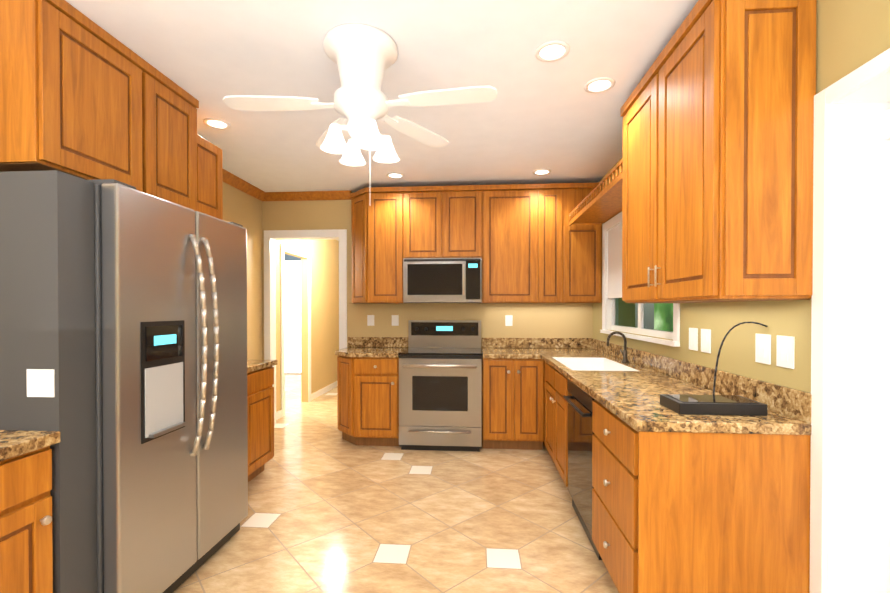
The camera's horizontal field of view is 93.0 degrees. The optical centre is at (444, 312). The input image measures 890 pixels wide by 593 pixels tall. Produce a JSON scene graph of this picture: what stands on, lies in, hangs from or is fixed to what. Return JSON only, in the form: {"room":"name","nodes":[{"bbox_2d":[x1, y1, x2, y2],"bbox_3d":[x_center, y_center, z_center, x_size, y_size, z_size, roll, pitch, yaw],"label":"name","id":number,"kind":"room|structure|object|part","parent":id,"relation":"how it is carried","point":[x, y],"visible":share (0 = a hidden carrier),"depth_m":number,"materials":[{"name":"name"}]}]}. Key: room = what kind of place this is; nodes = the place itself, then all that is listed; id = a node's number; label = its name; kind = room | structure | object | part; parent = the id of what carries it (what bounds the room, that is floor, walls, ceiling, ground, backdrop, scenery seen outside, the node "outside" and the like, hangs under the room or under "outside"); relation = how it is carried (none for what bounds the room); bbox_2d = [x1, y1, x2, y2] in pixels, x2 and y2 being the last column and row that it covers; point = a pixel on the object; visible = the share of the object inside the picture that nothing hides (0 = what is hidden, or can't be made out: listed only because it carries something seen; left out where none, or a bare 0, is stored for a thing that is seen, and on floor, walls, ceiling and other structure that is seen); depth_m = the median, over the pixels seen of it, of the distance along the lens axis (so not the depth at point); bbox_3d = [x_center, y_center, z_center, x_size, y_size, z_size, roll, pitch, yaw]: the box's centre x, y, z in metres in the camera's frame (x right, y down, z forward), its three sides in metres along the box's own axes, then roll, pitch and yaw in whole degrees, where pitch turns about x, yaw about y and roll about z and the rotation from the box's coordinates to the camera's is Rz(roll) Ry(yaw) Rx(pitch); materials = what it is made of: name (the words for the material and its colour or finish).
{"room":"kitchen","nodes":[
{"label":"kitchen","id":0,"kind":"room"},
{"bbox_2d":[223,182,338,411],"bbox_3d":[-2.167,-0.008,3.654,0.100,2.600,9.900,0,0,4],"label":"wall","id":1,"kind":"structure","parent":0,"point":[324,300],"depth_m":6.00,"materials":[{"name":"beige paint"}]},
{"bbox_2d":[0,0,147,193],"bbox_3d":[-1.901,-0.943,1.932,0.678,0.698,0.520,0,0,4],"label":"upper cabinet","id":2,"kind":"object","parent":1,"relation":"attached to","point":[82,96],"depth_m":1.77,"materials":[{"name":"brown wood"}]},
{"bbox_2d":[148,63,207,214],"bbox_3d":[-1.863,-0.947,2.439,0.678,0.698,0.497,0,0,4],"label":"upper cabinet","id":3,"kind":"object","parent":1,"relation":"attached to","point":[177,155],"depth_m":2.39,"materials":[{"name":"brown wood"}]},
{"bbox_2d":[208,141,222,219],"bbox_3d":[-1.867,-0.886,2.796,0.618,0.510,0.352,0,0,4],"label":"upper cabinet","id":4,"kind":"object","parent":1,"relation":"attached to","point":[215,175],"depth_m":2.86,"materials":[{"name":"brown wood"}]},
{"bbox_2d":[222,168,266,201],"bbox_3d":[-2.074,-1.268,3.677,0.080,0.080,2.059,0,0,4],"label":"crown molding","id":5,"kind":"structure","parent":1,"relation":"attached to","point":[234,181],"depth_m":4.23,"materials":[{"name":"brown wood"}]},
{"bbox_2d":[284,261,300,372],"bbox_3d":[-2.736,0.091,8.545,1.550,2.280,0.010,0,0,4],"label":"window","id":6,"kind":"structure","parent":1,"relation":"in","point":[292,292],"depth_m":8.57,"materials":[{"name":"white"}]},
{"bbox_2d":[276,244,336,419],"bbox_3d":[-1.889,0.209,6.664,0.015,2.115,3.660,0,0,4],"label":"trim","id":7,"kind":"structure","parent":1,"relation":"attached to","point":[312,396],"depth_m":5.25,"materials":[{"name":"white wood"}]},
{"bbox_2d":[65,0,697,191],"bbox_3d":[-0.447,-1.341,1.632,3.826,0.100,6.140,0,0,4],"label":"ceiling","id":8,"kind":"structure","parent":0,"point":[559,122],"depth_m":2.30,"materials":[{"name":"white paint"}]},
{"bbox_2d":[203,118,230,129],"bbox_3d":[-1.570,-1.298,2.908,0.168,0.007,0.168,0,0,-5],"label":"recessed light","id":9,"kind":"object","parent":8,"relation":"in","point":[215,123],"depth_m":2.90,"materials":[{"name":"white"}]},
{"bbox_2d":[223,23,496,165],"bbox_3d":[-0.394,-0.906,2.257,1.315,0.779,0.748,0,0,4],"label":"ceiling fan","id":10,"kind":"object","parent":8,"relation":"hanging from","point":[363,57],"visible":1,"depth_m":2.00,"materials":[{"name":"white plastic"}]},
{"bbox_2d":[386,172,403,177],"bbox_3d":[-0.474,-1.307,4.031,0.168,0.007,0.168,0,1,-41],"label":"recessed light","id":11,"kind":"object","parent":8,"relation":"in","point":[394,174],"depth_m":4.03,"materials":[{"name":"white"}]},
{"bbox_2d":[533,169,550,174],"bbox_3d":[0.902,-1.306,3.929,0.168,0.007,0.168,0,1,-41],"label":"recessed light","id":12,"kind":"object","parent":8,"relation":"in","point":[539,171],"depth_m":3.91,"materials":[{"name":"white"}]},
{"bbox_2d":[535,40,569,61],"bbox_3d":[0.531,-1.291,2.092,0.168,0.007,0.168,0,0,-5],"label":"recessed light","id":13,"kind":"object","parent":8,"relation":"in","point":[553,51],"depth_m":2.09,"materials":[{"name":"white"}]},
{"bbox_2d":[584,77,614,92],"bbox_3d":[0.880,-1.294,2.407,0.168,0.007,0.168,0,0,-5],"label":"recessed light","id":14,"kind":"object","parent":8,"relation":"in","point":[601,84],"depth_m":2.40,"materials":[{"name":"white"}]},
{"bbox_2d":[173,373,618,592],"bbox_3d":[-1.207,1.342,3.595,5.626,0.100,9.900,0,0,4],"label":"floor","id":15,"kind":"structure","parent":0,"point":[330,510],"depth_m":2.59,"materials":[{"name":"tile"}]},
{"bbox_2d":[0,446,52,592],"bbox_3d":[-1.821,0.880,1.194,0.948,0.864,0.571,0,0,4],"label":"base cabinet","id":16,"kind":"object","parent":15,"relation":"on","point":[26,555],"visible":0.96,"depth_m":1.33,"materials":[{"name":"brown wood"}]},
{"bbox_2d":[0,430,59,460],"bbox_3d":[-1.867,0.433,0.469,0.963,0.039,2.024,0,0,4],"label":"countertop","id":17,"kind":"structure","parent":16,"relation":"on","point":[14,443],"depth_m":1.36,"materials":[{"name":"stone"}]},
{"bbox_2d":[0,170,247,592],"bbox_3d":[-1.668,0.400,1.998,1.098,1.812,1.056,0,0,4],"label":"fridge","id":18,"kind":"object","parent":15,"relation":"on","point":[123,338],"visible":1,"depth_m":1.62,"materials":[{"name":"grey metal"}]},
{"bbox_3d":[-1.195,0.282,1.815,0.030,0.490,0.250,0,0,4],"label":"panel","id":19,"kind":"part","parent":18,"relation":"part of","materials":[{"name":"black plastic"}]},
{"bbox_3d":[-1.228,0.357,2.039,0.070,1.697,0.904,0,0,4],"label":"door","id":20,"kind":"part","parent":18,"relation":"part of","materials":[{"name":"silver metal"}]},
{"bbox_3d":[-1.154,0.155,2.032,0.078,1.045,0.116,0,0,4],"label":"handle","id":21,"kind":"part","parent":18,"relation":"part of","materials":[{"name":"silver metal"}]},
{"bbox_2d":[247,366,273,481],"bbox_3d":[-1.792,0.865,3.022,0.738,0.865,0.920,0,0,4],"label":"base cabinet","id":22,"kind":"object","parent":15,"relation":"on","point":[260,412],"visible":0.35,"depth_m":3.23,"materials":[{"name":"brown wood"}]},
{"bbox_2d":[247,360,277,372],"bbox_3d":[-1.784,0.362,3.024,0.753,0.139,0.948,0,0,4],"label":"countertop","id":23,"kind":"structure","parent":22,"relation":"on","point":[253,365],"depth_m":3.26,"materials":[{"name":"stone"}]},
{"bbox_2d":[337,355,399,445],"bbox_3d":[-0.744,0.854,4.295,0.656,0.865,0.664,0,0,4],"label":"base cabinet","id":24,"kind":"object","parent":15,"relation":"on","point":[367,401],"visible":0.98,"depth_m":3.99,"materials":[{"name":"brown wood"}]},
{"bbox_2d":[335,337,407,357],"bbox_3d":[-0.750,0.346,4.299,0.673,0.149,0.648,0,0,4],"label":"countertop","id":25,"kind":"structure","parent":24,"relation":"on","point":[382,347],"depth_m":4.57,"materials":[{"name":"stone"}]},
{"bbox_2d":[398,320,481,451],"bbox_3d":[-0.026,0.687,4.195,0.779,1.200,0.720,0,0,4],"label":"range oven","id":26,"kind":"object","parent":15,"relation":"on","point":[440,385],"visible":1,"depth_m":3.92,"materials":[{"name":"grey metal"}]},
{"bbox_3d":[-0.050,0.791,3.871,0.675,0.633,0.070,0,0,4],"label":"handle","id":27,"kind":"part","parent":26,"relation":"part of","materials":[{"name":"silver metal"}]},
{"bbox_2d":[482,357,537,449],"bbox_3d":[0.654,0.855,4.205,0.563,0.864,0.638,0,0,4],"label":"base cabinet","id":28,"kind":"object","parent":15,"relation":"on","point":[509,386],"depth_m":3.90,"materials":[{"name":"brown wood"}]},
{"bbox_2d":[482,338,538,358],"bbox_3d":[0.629,0.346,4.191,0.520,0.149,0.662,0,0,4],"label":"countertop","id":29,"kind":"structure","parent":28,"relation":"on","point":[499,348],"depth_m":4.46,"materials":[{"name":"stone"}]},
{"bbox_2d":[538,359,567,464],"bbox_3d":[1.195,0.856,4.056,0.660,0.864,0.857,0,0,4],"label":"base cabinet","id":30,"kind":"object","parent":15,"relation":"on","point":[552,385],"depth_m":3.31,"materials":[{"name":"brown wood"}]},
{"bbox_2d":[563,379,601,559],"bbox_3d":[1.071,0.870,2.509,0.625,0.863,0.617,0,0,4],"label":"dishwasher","id":31,"kind":"object","parent":15,"relation":"on","point":[580,432],"visible":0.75,"depth_m":2.48,"materials":[{"name":"black plastic"}]},
{"bbox_2d":[592,400,810,592],"bbox_3d":[1.055,0.874,1.874,0.619,0.864,0.643,0,0,4],"label":"base cabinet","id":32,"kind":"object","parent":15,"relation":"on","point":[677,512],"depth_m":1.56,"materials":[{"name":"brown wood"}]},
{"bbox_2d":[539,338,811,434],"bbox_3d":[1.126,0.437,3.012,0.644,0.310,2.942,0,0,4],"label":"countertop","id":33,"kind":"structure","parent":32,"relation":"on","point":[635,387],"depth_m":2.08,"materials":[{"name":"stone"}]},
{"bbox_2d":[607,331,628,362],"bbox_3d":[1.341,0.267,3.306,0.168,0.244,0.132,0,0,4],"label":"faucet","id":34,"kind":"object","parent":33,"relation":"on","point":[624,354],"visible":1,"depth_m":3.26,"materials":[{"name":"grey metal"}]},
{"bbox_2d":[660,322,767,415],"bbox_3d":[1.141,0.220,1.782,0.415,0.362,0.266,0,0,4],"label":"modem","id":35,"kind":"object","parent":33,"relation":"on","point":[713,404],"visible":1,"depth_m":1.67,"materials":[{"name":"black plastic"}]},
{"bbox_3d":[1.259,0.206,1.837,0.188,0.335,0.138,0,0,4],"label":"cord","id":36,"kind":"part","parent":35,"relation":"part of","materials":[{"name":"black plastic"}]},
{"bbox_2d":[262,192,592,359],"bbox_3d":[-0.236,-0.016,4.646,3.606,2.600,0.120,0,0,4],"label":"wall","id":37,"kind":"structure","parent":0,"point":[552,320],"depth_m":4.60,"materials":[{"name":"beige paint"}]},
{"bbox_2d":[264,229,346,424],"bbox_3d":[-1.542,0.185,4.734,0.939,2.195,0.138,0,0,4],"label":"trim","id":38,"kind":"structure","parent":37,"relation":"attached to","point":[271,237],"depth_m":4.69,"materials":[{"name":"white wood"}]},
{"bbox_2d":[266,190,351,200],"bbox_3d":[-1.485,-1.276,4.626,0.934,0.080,0.080,0,0,4],"label":"crown molding","id":39,"kind":"structure","parent":37,"relation":"attached to","point":[301,195],"depth_m":4.62,"materials":[{"name":"brown wood"}]},
{"bbox_2d":[349,187,372,303],"bbox_3d":[-0.854,-0.680,4.449,0.295,1.160,0.348,0,0,4],"label":"upper cabinet","id":40,"kind":"object","parent":37,"relation":"attached to","point":[361,200],"depth_m":4.33,"materials":[{"name":"brown wood"}]},
{"bbox_2d":[367,315,373,325],"bbox_3d":[-0.813,0.086,4.624,0.076,0.115,0.007,0,0,4],"label":"electrical outlet plate","id":41,"kind":"object","parent":37,"relation":"attached to","point":[370,318],"depth_m":4.62,"materials":[{"name":"white plastic"}]},
{"bbox_2d":[373,187,408,303],"bbox_3d":[-0.586,-0.680,4.429,0.486,1.160,0.348,0,0,4],"label":"upper cabinet","id":42,"kind":"object","parent":37,"relation":"attached to","point":[390,204],"depth_m":4.26,"materials":[{"name":"brown wood"}]},
{"bbox_2d":[392,315,398,325],"bbox_3d":[-0.544,0.087,4.604,0.076,0.115,0.007,0,0,4],"label":"electrical outlet plate","id":43,"kind":"object","parent":37,"relation":"attached to","point":[395,318],"depth_m":4.60,"materials":[{"name":"white plastic"}]},
{"bbox_2d":[409,186,448,257],"bbox_3d":[-0.177,-0.902,4.397,0.456,0.715,0.348,0,0,4],"label":"upper cabinet","id":44,"kind":"object","parent":37,"relation":"attached to","point":[428,205],"depth_m":4.23,"materials":[{"name":"brown wood"}]},
{"bbox_2d":[403,258,481,302],"bbox_3d":[-0.015,-0.319,4.332,0.775,0.440,0.463,0,0,4],"label":"microwave","id":45,"kind":"object","parent":44,"relation":"attached to","point":[442,280],"visible":1,"depth_m":4.14,"materials":[{"name":"grey metal"}]},
{"bbox_2d":[449,185,484,257],"bbox_3d":[0.156,-0.902,4.373,0.455,0.715,0.348,0,0,4],"label":"upper cabinet","id":46,"kind":"object","parent":37,"relation":"attached to","point":[466,202],"depth_m":4.20,"materials":[{"name":"brown wood"}]},
{"bbox_2d":[505,315,512,325],"bbox_3d":[0.684,0.087,4.514,0.076,0.115,0.007,0,0,4],"label":"electrical outlet plate","id":47,"kind":"object","parent":37,"relation":"attached to","point":[508,318],"depth_m":4.51,"materials":[{"name":"white plastic"}]},
{"bbox_2d":[482,184,544,302],"bbox_3d":[0.651,-0.679,4.338,0.661,1.160,0.348,0,0,4],"label":"upper cabinet","id":48,"kind":"object","parent":37,"relation":"attached to","point":[526,243],"depth_m":4.16,"materials":[{"name":"brown wood"}]},
{"bbox_2d":[545,183,572,302],"bbox_3d":[1.039,-0.679,4.310,0.377,1.160,0.348,0,0,4],"label":"upper cabinet","id":49,"kind":"object","parent":37,"relation":"attached to","point":[558,196],"depth_m":4.14,"materials":[{"name":"brown wood"}]},
{"bbox_2d":[573,182,602,302],"bbox_3d":[1.324,-0.678,4.289,0.438,1.160,0.348,0,0,4],"label":"upper cabinet","id":50,"kind":"object","parent":37,"relation":"attached to","point":[587,237],"depth_m":4.12,"materials":[{"name":"brown wood"}]},
{"bbox_2d":[593,0,889,392],"bbox_3d":[1.476,0.010,1.502,0.270,2.600,6.140,0,0,4],"label":"wall","id":51,"kind":"structure","parent":0,"point":[852,35],"depth_m":1.69,"materials":[{"name":"beige paint"}]},
{"bbox_2d":[569,160,622,225],"bbox_3d":[1.306,-0.889,3.312,0.330,0.112,1.556,0,0,4],"label":"shelf","id":52,"kind":"object","parent":51,"relation":"attached to","point":[604,205],"visible":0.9,"depth_m":3.35,"materials":[{"name":"brown wood"}]},
{"bbox_2d":[600,212,679,346],"bbox_3d":[1.505,-0.320,3.302,0.135,1.040,1.530,0,0,4],"label":"window","id":53,"kind":"structure","parent":51,"relation":"in","point":[661,320],"depth_m":3.63,"materials":[{"name":"white wood"}]},
{"bbox_3d":[1.546,-0.298,3.291,0.004,0.845,1.305,0,0,4],"label":"glass","id":54,"kind":"part","parent":53,"relation":"part of","materials":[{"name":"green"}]},
{"bbox_2d":[689,328,696,350],"bbox_3d":[1.398,0.150,2.381,0.010,0.125,0.090,0,0,4],"label":"electrical outlet plate","id":55,"kind":"object","parent":51,"relation":"attached to","point":[692,331],"depth_m":2.37,"materials":[{"name":"white plastic"}]},
{"bbox_2d":[697,328,710,352],"bbox_3d":[1.389,0.151,2.251,0.010,0.125,0.090,0,0,4],"label":"electrical outlet plate","id":56,"kind":"object","parent":51,"relation":"attached to","point":[705,333],"depth_m":2.24,"materials":[{"name":"white plastic"}]},
{"bbox_2d":[620,0,815,302],"bbox_3d":[1.189,-0.638,2.024,0.375,1.174,1.030,0,0,4],"label":"upper cabinet","id":57,"kind":"object","parent":51,"relation":"attached to","point":[717,111],"visible":1,"depth_m":1.55,"materials":[{"name":"brown wood"}]},
{"bbox_2d":[755,333,770,364],"bbox_3d":[1.356,0.155,1.802,0.010,0.125,0.090,0,0,4],"label":"electrical outlet plate","id":58,"kind":"object","parent":51,"relation":"attached to","point":[762,341],"depth_m":1.79,"materials":[{"name":"white plastic"}]},
{"bbox_2d":[776,335,794,368],"bbox_3d":[1.346,0.156,1.673,0.010,0.125,0.090,0,0,4],"label":"electrical outlet plate","id":59,"kind":"object","parent":51,"relation":"attached to","point":[785,356],"depth_m":1.66,"materials":[{"name":"white plastic"}]},
{"bbox_2d":[809,48,889,592],"bbox_3d":[1.430,0.270,1.018,0.290,2.087,0.999,0,0,4],"label":"door frame","id":60,"kind":"structure","parent":51,"relation":"attached to","point":[850,453],"depth_m":1.46,"materials":[{"name":"white"}]}
]}

